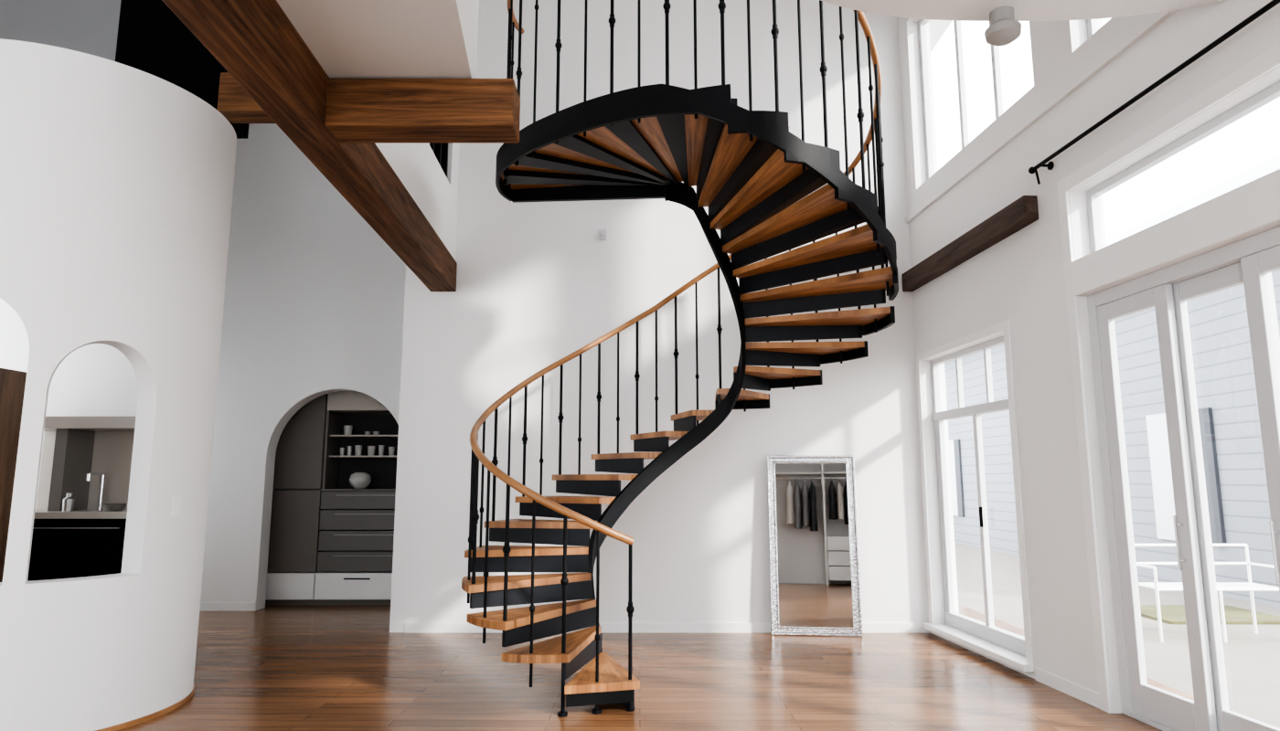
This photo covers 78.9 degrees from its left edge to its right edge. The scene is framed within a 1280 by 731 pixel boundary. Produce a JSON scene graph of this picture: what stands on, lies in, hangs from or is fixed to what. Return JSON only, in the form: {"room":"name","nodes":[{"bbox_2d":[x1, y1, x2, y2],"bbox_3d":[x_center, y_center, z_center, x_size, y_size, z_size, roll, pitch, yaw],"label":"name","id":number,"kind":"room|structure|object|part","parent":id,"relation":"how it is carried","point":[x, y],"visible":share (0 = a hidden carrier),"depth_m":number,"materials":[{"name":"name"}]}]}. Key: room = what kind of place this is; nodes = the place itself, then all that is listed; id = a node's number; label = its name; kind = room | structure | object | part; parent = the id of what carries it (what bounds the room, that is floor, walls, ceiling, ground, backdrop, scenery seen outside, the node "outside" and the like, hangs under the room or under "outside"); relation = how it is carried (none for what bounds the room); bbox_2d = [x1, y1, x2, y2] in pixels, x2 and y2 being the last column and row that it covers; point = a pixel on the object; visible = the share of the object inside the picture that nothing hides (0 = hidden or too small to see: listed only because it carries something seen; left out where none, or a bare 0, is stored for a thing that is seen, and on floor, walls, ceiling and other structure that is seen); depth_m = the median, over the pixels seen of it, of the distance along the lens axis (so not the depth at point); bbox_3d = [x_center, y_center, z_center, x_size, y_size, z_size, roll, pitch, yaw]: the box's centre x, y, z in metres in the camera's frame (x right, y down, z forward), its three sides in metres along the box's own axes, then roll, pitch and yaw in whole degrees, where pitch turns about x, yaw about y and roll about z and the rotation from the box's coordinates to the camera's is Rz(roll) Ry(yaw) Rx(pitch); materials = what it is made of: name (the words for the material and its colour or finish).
{"room":"stair hall","nodes":[
{"label":"stair hall","id":0,"kind":"room"},
{"bbox_2d":[0,298,138,508],"bbox_3d":[-5.200,0.529,7.028,2.500,3.900,0.100,0,-8,0],"label":"wall","id":1,"kind":"structure","parent":0,"point":[94,379],"depth_m":7.04,"materials":[{"name":"white paint"}]},
{"bbox_2d":[35,431,134,510],"bbox_3d":[-4.625,0.903,6.892,1.350,0.740,0.040,0,-8,0],"label":"backsplash","id":2,"kind":"structure","parent":1,"relation":"attached to","point":[112,451],"depth_m":6.87,"materials":[{"name":"beige"}]},
{"bbox_2d":[0,38,236,730],"bbox_3d":[-3.872,0.176,5.076,1.900,4.030,1.573,3,-9,-21],"label":"wall","id":3,"kind":"structure","parent":0,"point":[117,179],"depth_m":4.73,"materials":[{"name":"white paint"}]},
{"bbox_2d":[94,682,195,730],"bbox_3d":[-3.871,2.154,4.783,1.924,0.030,1.593,3,-9,-21],"label":"baseboard","id":4,"kind":"structure","parent":3,"relation":"attached to","point":[188,698],"depth_m":4.74,"materials":[{"name":"brown wood"}]},
{"bbox_2d":[171,497,181,516],"bbox_3d":[-2.981,0.908,5.005,0.013,0.120,0.071,-1,-8,7],"label":"light switch","id":5,"kind":"object","parent":3,"relation":"attached to","point":[176,501],"visible":1,"depth_m":5.00,"materials":[{"name":"white paint"}]},
{"bbox_2d":[0,0,248,138],"bbox_3d":[-4.850,-3.129,6.555,3.200,2.800,0.140,0,-8,0],"label":"wall","id":6,"kind":"structure","parent":0,"point":[152,39],"depth_m":6.43,"materials":[{"name":"black paint"}]},
{"bbox_2d":[217,72,275,123],"bbox_3d":[-2.675,-2.131,6.196,1.250,0.320,0.240,0,-8,0],"label":"beam","id":7,"kind":"structure","parent":6,"relation":"attached to","point":[234,102],"depth_m":6.08,"materials":[{"name":"brown wood"}]},
{"bbox_2d":[280,489,320,490],"bbox_3d":[-3.525,1.441,9.795,2.150,2.900,0.100,0,-8,0],"label":"wall","id":8,"kind":"structure","parent":0,"point":[281,489],"depth_m":9.73,"materials":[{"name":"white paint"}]},
{"bbox_2d":[200,123,405,610],"bbox_3d":[-4.428,-0.653,9.304,4.045,6.900,0.220,0,-8,0],"label":"wall","id":9,"kind":"structure","parent":0,"point":[314,300],"depth_m":9.16,"materials":[{"name":"white paint"}]},
{"bbox_2d":[199,602,255,611],"bbox_3d":[-5.380,2.699,8.692,2.140,0.090,0.015,0,-8,0],"label":"baseboard","id":10,"kind":"structure","parent":9,"relation":"attached to","point":[204,606],"depth_m":8.69,"materials":[{"name":"white paint"}]},
{"bbox_2d":[161,0,457,291],"bbox_3d":[-1.788,-1.622,3.094,0.702,0.310,9.850,0,-8,0],"label":"ceiling beam","id":11,"kind":"structure","parent":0,"point":[255,41],"depth_m":4.12,"materials":[{"name":"brown wood"}]},
{"bbox_2d":[276,0,479,78],"bbox_3d":[-1.027,-2.339,1.415,1.260,0.660,6.383,0,-8,-3],"label":"ceiling","id":12,"kind":"structure","parent":0,"point":[348,38],"depth_m":3.90,"materials":[{"name":"white paint"}]},
{"bbox_2d":[324,78,520,143],"bbox_3d":[-1.205,-1.424,4.354,1.030,0.275,0.240,0,-8,0],"label":"cross beam","id":13,"kind":"structure","parent":12,"relation":"attached to","point":[358,111],"depth_m":4.24,"materials":[{"name":"brown wood"}]},
{"bbox_2d":[389,265,419,632],"bbox_3d":[-2.330,-0.760,8.577,0.150,6.900,1.250,0,-8,0],"label":"wall","id":14,"kind":"structure","parent":0,"point":[409,358],"depth_m":7.70,"materials":[{"name":"white paint"}]},
{"bbox_2d":[375,143,458,260],"bbox_3d":[-1.892,-2.912,6.518,0.140,3.240,3.460,0,-8,-3],"label":"wall","id":15,"kind":"structure","parent":0,"point":[416,165],"depth_m":6.87,"materials":[{"name":"white paint"}]},
{"bbox_2d":[429,143,448,177],"bbox_3d":[-1.933,-2.479,7.364,0.060,1.250,0.954,0,-8,-3],"label":"frame","id":16,"kind":"object","parent":15,"relation":"attached to","point":[437,149],"visible":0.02,"depth_m":7.73,"materials":[{"name":"black metal"}]},
{"bbox_2d":[405,0,928,622],"bbox_3d":[0.323,-0.836,8.057,5.155,6.900,0.200,0,-8,0],"label":"wall","id":17,"kind":"structure","parent":0,"point":[537,283],"depth_m":7.84,"materials":[{"name":"white paint"}]},
{"bbox_2d":[598,229,606,240],"bbox_3d":[-0.385,-1.351,7.992,0.070,0.100,0.080,0,-8,0],"label":"wall sensor","id":18,"kind":"object","parent":17,"relation":"attached to","point":[602,232],"visible":1,"depth_m":7.98,"materials":[{"name":"grey paint"}]},
{"bbox_2d":[404,622,929,632],"bbox_3d":[0.263,2.517,7.455,5.035,0.090,0.015,0,-8,0],"label":"baseboard","id":19,"kind":"structure","parent":17,"relation":"attached to","point":[410,627],"depth_m":7.45,"materials":[{"name":"white paint"}]},
{"bbox_2d":[117,604,1230,730],"bbox_3d":[-1.425,2.083,3.787,10.350,0.120,12.700,0,-8,0],"label":"floor","id":20,"kind":"structure","parent":0,"point":[272,667],"depth_m":5.50,"materials":[{"name":"brown wood"}]},
{"bbox_2d":[0,367,26,582],"bbox_3d":[-5.425,1.163,5.843,1.050,2.300,0.500,0,-8,0],"label":"tall cabinet","id":21,"kind":"object","parent":20,"relation":"on","point":[12,382],"visible":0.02,"depth_m":6.02,"materials":[{"name":"brown wood"}]},
{"bbox_2d":[27,416,136,581],"bbox_3d":[-4.615,1.425,6.527,1.370,1.980,0.610,0,-8,0],"label":"kitchenette","id":22,"kind":"structure","parent":20,"relation":"on","point":[80,522],"depth_m":6.55,"materials":[{"name":"black paint"}]},
{"bbox_3d":[-4.550,1.311,6.268,0.700,0.010,0.015,0,-8,0],"label":"drawer handle","id":23,"kind":"part","parent":22,"relation":"part of","materials":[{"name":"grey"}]},
{"bbox_2d":[34,510,127,519],"bbox_3d":[-4.615,1.251,6.543,1.370,0.050,0.590,0,-8,0],"label":"countertop","id":24,"kind":"structure","parent":22,"relation":"on","point":[38,514],"depth_m":6.25,"materials":[{"name":"beige stone"}]},
{"bbox_2d":[43,416,136,431],"bbox_3d":[-4.625,0.509,6.758,1.350,0.100,0.420,0,-8,0],"label":"shelf","id":25,"kind":"object","parent":22,"relation":"attached to","point":[51,423],"depth_m":6.55,"materials":[{"name":"beige wood"}]},
{"bbox_2d":[86,472,104,511],"bbox_3d":[-4.620,1.068,6.580,0.023,0.322,0.194,0,-8,0],"label":"tap","id":26,"kind":"object","parent":22,"relation":"on","point":[89,474],"depth_m":6.65,"materials":[{"name":"silver metal"}]},
{"bbox_2d":[265,391,398,605],"bbox_3d":[-3.525,1.404,9.474,1.910,2.880,0.525,0,-8,0],"label":"tall cabinet","id":27,"kind":"object","parent":20,"relation":"on","point":[333,544],"visible":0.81,"depth_m":9.21,"materials":[{"name":"grey wood"}]},
{"bbox_3d":[-4.140,2.612,9.304,0.680,0.300,0.510,0,-8,0],"label":"plinth drawer","id":28,"kind":"part","parent":27,"relation":"part of","materials":[{"name":"white wood"}]},
{"bbox_3d":[-4.140,1.986,9.411,0.680,0.950,0.480,0,-8,0],"label":"tall door","id":29,"kind":"part","parent":27,"relation":"part of","materials":[{"name":"grey"}]},
{"bbox_3d":[-4.140,0.745,9.594,0.680,1.540,0.480,0,-8,0],"label":"tall door","id":30,"kind":"part","parent":27,"relation":"part of","materials":[{"name":"grey wood"}]},
{"bbox_2d":[321,410,341,489],"bbox_3d":[-3.775,1.040,9.540,0.030,0.940,0.420,0,-8,0],"label":"panel","id":31,"kind":"object","parent":27,"relation":"attached to","point":[331,420],"depth_m":9.47,"materials":[{"name":"grey wood"}]},
{"bbox_3d":[-3.180,2.612,9.304,1.220,0.300,0.510,0,-8,0],"label":"plinth drawer","id":32,"kind":"part","parent":27,"relation":"part of","materials":[{"name":"white wood"}]},
{"bbox_3d":[-3.178,2.337,9.354,1.215,0.228,0.490,0,-8,0],"label":"drawer","id":33,"kind":"part","parent":27,"relation":"part of","materials":[{"name":"grey wood"}]},
{"bbox_3d":[-3.178,2.099,9.389,1.215,0.228,0.490,0,-8,0],"label":"drawer","id":34,"kind":"part","parent":27,"relation":"part of","materials":[{"name":"grey wood"}]},
{"bbox_3d":[-3.178,1.862,9.424,1.215,0.228,0.490,0,-8,0],"label":"drawer","id":35,"kind":"part","parent":27,"relation":"part of","materials":[{"name":"grey wood"}]},
{"bbox_2d":[320,489,395,490],"bbox_3d":[-3.180,1.515,9.470,1.220,0.020,0.500,0,-8,0],"label":"countertop","id":36,"kind":"structure","parent":27,"relation":"on","point":[321,489],"depth_m":9.22,"materials":[{"name":"grey wood"}]},
{"bbox_2d":[349,472,371,489],"bbox_3d":[-3.400,1.400,9.447,0.260,0.200,0.260,0,-8,0],"label":"vase","id":37,"kind":"object","parent":36,"relation":"on","point":[357,480],"depth_m":9.36,"materials":[{"name":"grey ceramic"}]},
{"bbox_3d":[-3.178,1.634,9.458,1.215,0.208,0.490,0,-8,0],"label":"drawer","id":38,"kind":"part","parent":27,"relation":"part of","materials":[{"name":"grey wood"}]},
{"bbox_3d":[-3.250,2.230,9.102,0.700,0.008,0.010,0,-8,0],"label":"drawer handle","id":39,"kind":"part","parent":27,"relation":"part of","materials":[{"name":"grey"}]},
{"bbox_2d":[329,456,397,458],"bbox_3d":[-3.165,1.124,9.563,1.190,0.020,0.350,0,-8,0],"label":"shelf","id":40,"kind":"object","parent":27,"relation":"attached to","point":[329,456],"depth_m":9.39,"materials":[{"name":"beige wood"}]},
{"bbox_3d":[-3.250,1.992,9.137,0.700,0.008,0.010,0,-8,0],"label":"drawer handle","id":41,"kind":"part","parent":27,"relation":"part of","materials":[{"name":"grey metal"}]},
{"bbox_2d":[330,435,398,437],"bbox_3d":[-3.165,0.877,9.600,1.190,0.020,0.350,0,-8,0],"label":"shelf","id":42,"kind":"object","parent":27,"relation":"attached to","point":[331,436],"depth_m":9.43,"materials":[{"name":"beige"}]},
{"bbox_3d":[-3.250,1.755,9.172,0.700,0.008,0.010,0,-8,0],"label":"drawer handle","id":43,"kind":"part","parent":27,"relation":"part of","materials":[{"name":"grey metal"}]},
{"bbox_2d":[338,413,398,489],"bbox_3d":[-3.175,1.073,9.768,1.210,0.940,0.040,0,-8,0],"label":"shelf","id":44,"kind":"object","parent":27,"relation":"attached to","point":[382,472],"depth_m":9.75,"materials":[{"name":"black wood"}]},
{"bbox_2d":[461,0,898,717],"bbox_3d":[0.364,-0.485,6.143,3.306,5.647,2.834,0,-8,0],"label":"spiral staircase","id":45,"kind":"structure","parent":20,"relation":"on","point":[750,172],"depth_m":5.87,"materials":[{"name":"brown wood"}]},
{"bbox_3d":[-0.252,2.083,4.871,0.426,0.077,0.025,2,-9,-15],"label":"first step plate","id":46,"kind":"part","parent":45,"relation":"part of","materials":[{"name":"black metal"}]},
{"bbox_2d":[767,456,863,637],"bbox_3d":[1.662,1.709,7.447,0.840,1.680,0.103,-1,-8,5],"label":"floor mirror","id":47,"kind":"object","parent":20,"relation":"on","point":[815,577],"visible":1,"depth_m":7.44,"materials":[{"name":"silver metal"}]},
{"bbox_2d":[928,19,952,52],"bbox_3d":[-1.425,-4.877,4.811,10.350,0.150,12.700,0,-8,0],"label":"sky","id":48,"kind":"structure","parent":0,"point":[937,27],"depth_m":9.51,"materials":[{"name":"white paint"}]},
{"bbox_2d":[820,0,1224,21],"bbox_3d":[1.650,-2.209,2.301,3.200,0.100,3.910,0,-8,0],"label":"ceiling","id":49,"kind":"structure","parent":0,"point":[956,10],"depth_m":4.11,"materials":[{"name":"white paint"}]},
{"bbox_2d":[984,5,1021,46],"bbox_3d":[1.930,-1.805,4.137,0.180,0.165,0.180,0,-8,0],"label":"ceiling light","id":50,"kind":"object","parent":49,"relation":"in","point":[1003,29],"visible":1,"depth_m":4.09,"materials":[{"name":"grey plastic"}]},
{"bbox_2d":[897,0,1279,714],"bbox_3d":[3.252,-1.583,2.983,0.240,6.900,10.100,1,-8,-4],"label":"wall","id":51,"kind":"structure","parent":0,"point":[1018,280],"depth_m":5.56,"materials":[{"name":"white paint"}]},
{"bbox_2d":[917,19,1003,179],"bbox_3d":[3.018,-2.844,6.982,0.060,1.840,2.100,1,-8,-4],"label":"frame","id":52,"kind":"object","parent":51,"relation":"attached to","point":[995,49],"visible":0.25,"depth_m":7.29,"materials":[{"name":"grey paint"}]},
{"bbox_2d":[901,195,1038,291],"bbox_3d":[2.804,-1.004,6.828,0.108,0.185,2.240,1,-8,-4],"label":"beam","id":53,"kind":"structure","parent":51,"relation":"attached to","point":[1022,212],"depth_m":6.45,"materials":[{"name":"brown wood"}]},
{"bbox_2d":[915,320,1034,672],"bbox_3d":[2.803,1.075,6.755,0.079,2.640,1.720,1,-8,-4],"label":"trim","id":54,"kind":"structure","parent":51,"relation":"attached to","point":[1005,326],"depth_m":6.12,"materials":[{"name":"white paint"}]},
{"bbox_2d":[930,336,1025,656],"bbox_3d":[2.973,1.086,6.765,0.084,2.520,1.580,1,-8,-4],"label":"frame","id":55,"kind":"object","parent":51,"relation":"attached to","point":[987,631],"visible":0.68,"depth_m":6.87,"materials":[{"name":"grey paint"}]},
{"bbox_2d":[979,507,983,527],"bbox_3d":[2.928,1.300,6.670,0.020,0.170,0.020,1,-8,-4],"label":"handle","id":56,"kind":"object","parent":51,"relation":"attached to","point":[980,508],"visible":1,"depth_m":6.66,"materials":[{"name":"black paint"}]},
{"bbox_2d":[905,10,1176,223],"bbox_3d":[2.951,-1.896,5.389,0.035,0.060,5.400,1,-8,-4],"label":"trim","id":57,"kind":"structure","parent":51,"relation":"attached to","point":[1153,21],"depth_m":5.51,"materials":[{"name":"white paint"}]},
{"bbox_2d":[1034,667,1099,709],"bbox_3d":[2.923,2.204,5.331,0.015,0.090,0.720,1,-8,-4],"label":"baseboard","id":58,"kind":"structure","parent":51,"relation":"attached to","point":[1082,694],"depth_m":5.29,"materials":[{"name":"white paint"}]},
{"bbox_2d":[1086,19,1099,38],"bbox_3d":[3.198,-3.217,4.446,0.060,1.840,2.120,1,-8,-4],"label":"frame","id":59,"kind":"object","parent":51,"relation":"attached to","point":[1093,25],"visible":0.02,"depth_m":5.34,"materials":[{"name":"grey paint"}]},
{"bbox_2d":[1028,0,1279,184],"bbox_3d":[3.060,-1.726,3.277,0.114,0.151,4.866,1,-8,-4],"label":"curtain rod","id":60,"kind":"object","parent":51,"relation":"attached to","point":[1272,4],"visible":1,"depth_m":4.40,"materials":[{"name":"black metal"}]},
{"bbox_2d":[1056,42,1279,714],"bbox_3d":[3.072,0.188,3.404,0.024,3.520,3.670,1,-8,-4],"label":"trim","id":61,"kind":"structure","parent":51,"relation":"attached to","point":[1254,205],"depth_m":4.66,"materials":[{"name":"white paint"}]},
{"bbox_2d":[1086,225,1279,730],"bbox_3d":[3.208,0.598,3.307,0.120,2.680,3.580,1,-8,-4],"label":"door","id":62,"kind":"structure","parent":51,"relation":"in","point":[1230,254],"depth_m":4.89,"materials":[{"name":"grey paint"}]},
{"bbox_2d":[1097,284,1217,730],"bbox_3d":[3.083,0.831,4.683,0.045,2.560,0.620,1,-8,-4],"label":"leaf","id":63,"kind":"object","parent":62,"relation":"attached to","point":[1178,713],"visible":1,"depth_m":4.55,"materials":[{"name":"grey paint"}]},
{"bbox_2d":[1173,515,1279,585],"bbox_3d":[3.075,0.954,4.082,0.050,0.300,0.650,1,-8,-4],"label":"handle","id":64,"kind":"object","parent":63,"relation":"attached to","point":[1273,530],"visible":1,"depth_m":3.78,"materials":[{"name":"silver metal"}]},
{"bbox_2d":[1172,262,1279,730],"bbox_3d":[3.178,0.748,4.119,0.045,2.560,0.670,1,-8,-4],"label":"leaf","id":65,"kind":"object","parent":62,"relation":"attached to","point":[1230,276],"visible":0.45,"depth_m":4.32,"materials":[{"name":"grey paint"}]},
{"bbox_2d":[1240,245,1279,593],"bbox_3d":[3.181,0.625,3.286,0.045,2.560,1.150,1,-8,-4],"label":"leaf","id":66,"kind":"object","parent":62,"relation":"attached to","point":[1255,267],"visible":1,"depth_m":3.88,"materials":[{"name":"grey paint"}]},
{"bbox_2d":[1086,81,1279,253],"bbox_3d":[3.238,-1.212,3.576,0.060,0.500,3.580,1,-8,-4],"label":"frame","id":67,"kind":"object","parent":51,"relation":"attached to","point":[1271,93],"visible":0.54,"depth_m":4.64,"materials":[{"name":"grey paint"}]},
{"label":"outside","id":68,"kind":"structure","parent":0,"visible":0},
{"bbox_2d":[954,543,1279,728],"bbox_3d":[16.700,3.581,13.624,26.600,0.100,52.000,0,-8,0],"label":"patio","id":69,"kind":"structure","parent":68,"point":[1252,661],"depth_m":7.39,"materials":[{"name":"white concrete"}]},
{"bbox_2d":[944,269,1279,608],"bbox_3d":[9.800,2.388,21.178,4.400,4.460,25.400,0,-8,0],"label":"siding","id":70,"kind":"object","parent":69,"relation":"on","point":[1218,322],"visible":0.22,"depth_m":11.34,"materials":[{"name":"white wood"}]},
{"bbox_2d":[949,440,958,516],"bbox_3d":[7.580,2.760,19.102,0.040,1.800,1.000,0,-8,0],"label":"pane","id":71,"kind":"object","parent":70,"relation":"attached to","point":[951,442],"visible":0.36,"depth_m":18.76,"materials":[{"name":"white glass"}]},
{"bbox_2d":[953,439,964,516],"bbox_3d":[7.575,2.664,18.449,0.050,1.800,0.280,0,-8,0],"label":"shutter","id":72,"kind":"object","parent":70,"relation":"attached to","point":[956,442],"visible":1,"depth_m":18.41,"materials":[{"name":"grey wood"}]},
{"bbox_2d":[1145,413,1175,541],"bbox_3d":[7.580,1.566,10.989,0.040,1.800,1.000,0,-8,0],"label":"pane","id":73,"kind":"object","parent":70,"relation":"attached to","point":[1161,475],"visible":0.36,"depth_m":11.26,"materials":[{"name":"glass"}]},
{"bbox_2d":[1106,153,1279,245],"bbox_3d":[9.800,-0.804,21.496,5.000,2.050,25.700,0,-8,0],"label":"roof","id":74,"kind":"structure","parent":70,"relation":"on","point":[1272,165],"depth_m":12.85,"materials":[{"name":"grey paint"}]},
{"bbox_2d":[1197,407,1226,543],"bbox_3d":[7.575,1.470,10.336,0.050,1.800,0.280,0,-8,0],"label":"shutter","id":75,"kind":"object","parent":70,"relation":"attached to","point":[1205,415],"visible":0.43,"depth_m":10.26,"materials":[{"name":"grey wood"}]},
{"bbox_2d":[1134,544,1279,642],"bbox_3d":[5.500,2.197,7.561,1.228,0.874,0.430,0,-8,0],"label":"garden bench","id":76,"kind":"object","parent":69,"relation":"on","point":[1249,586],"visible":0.57,"depth_m":7.55,"materials":[{"name":"white"}]},
{"bbox_2d":[1140,605,1279,624],"bbox_3d":[6.300,2.796,8.736,1.400,0.030,1.100,0,-8,0],"label":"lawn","id":77,"kind":"structure","parent":69,"relation":"on","point":[1170,614],"depth_m":8.57,"materials":[{"name":"green plant"}]}
]}

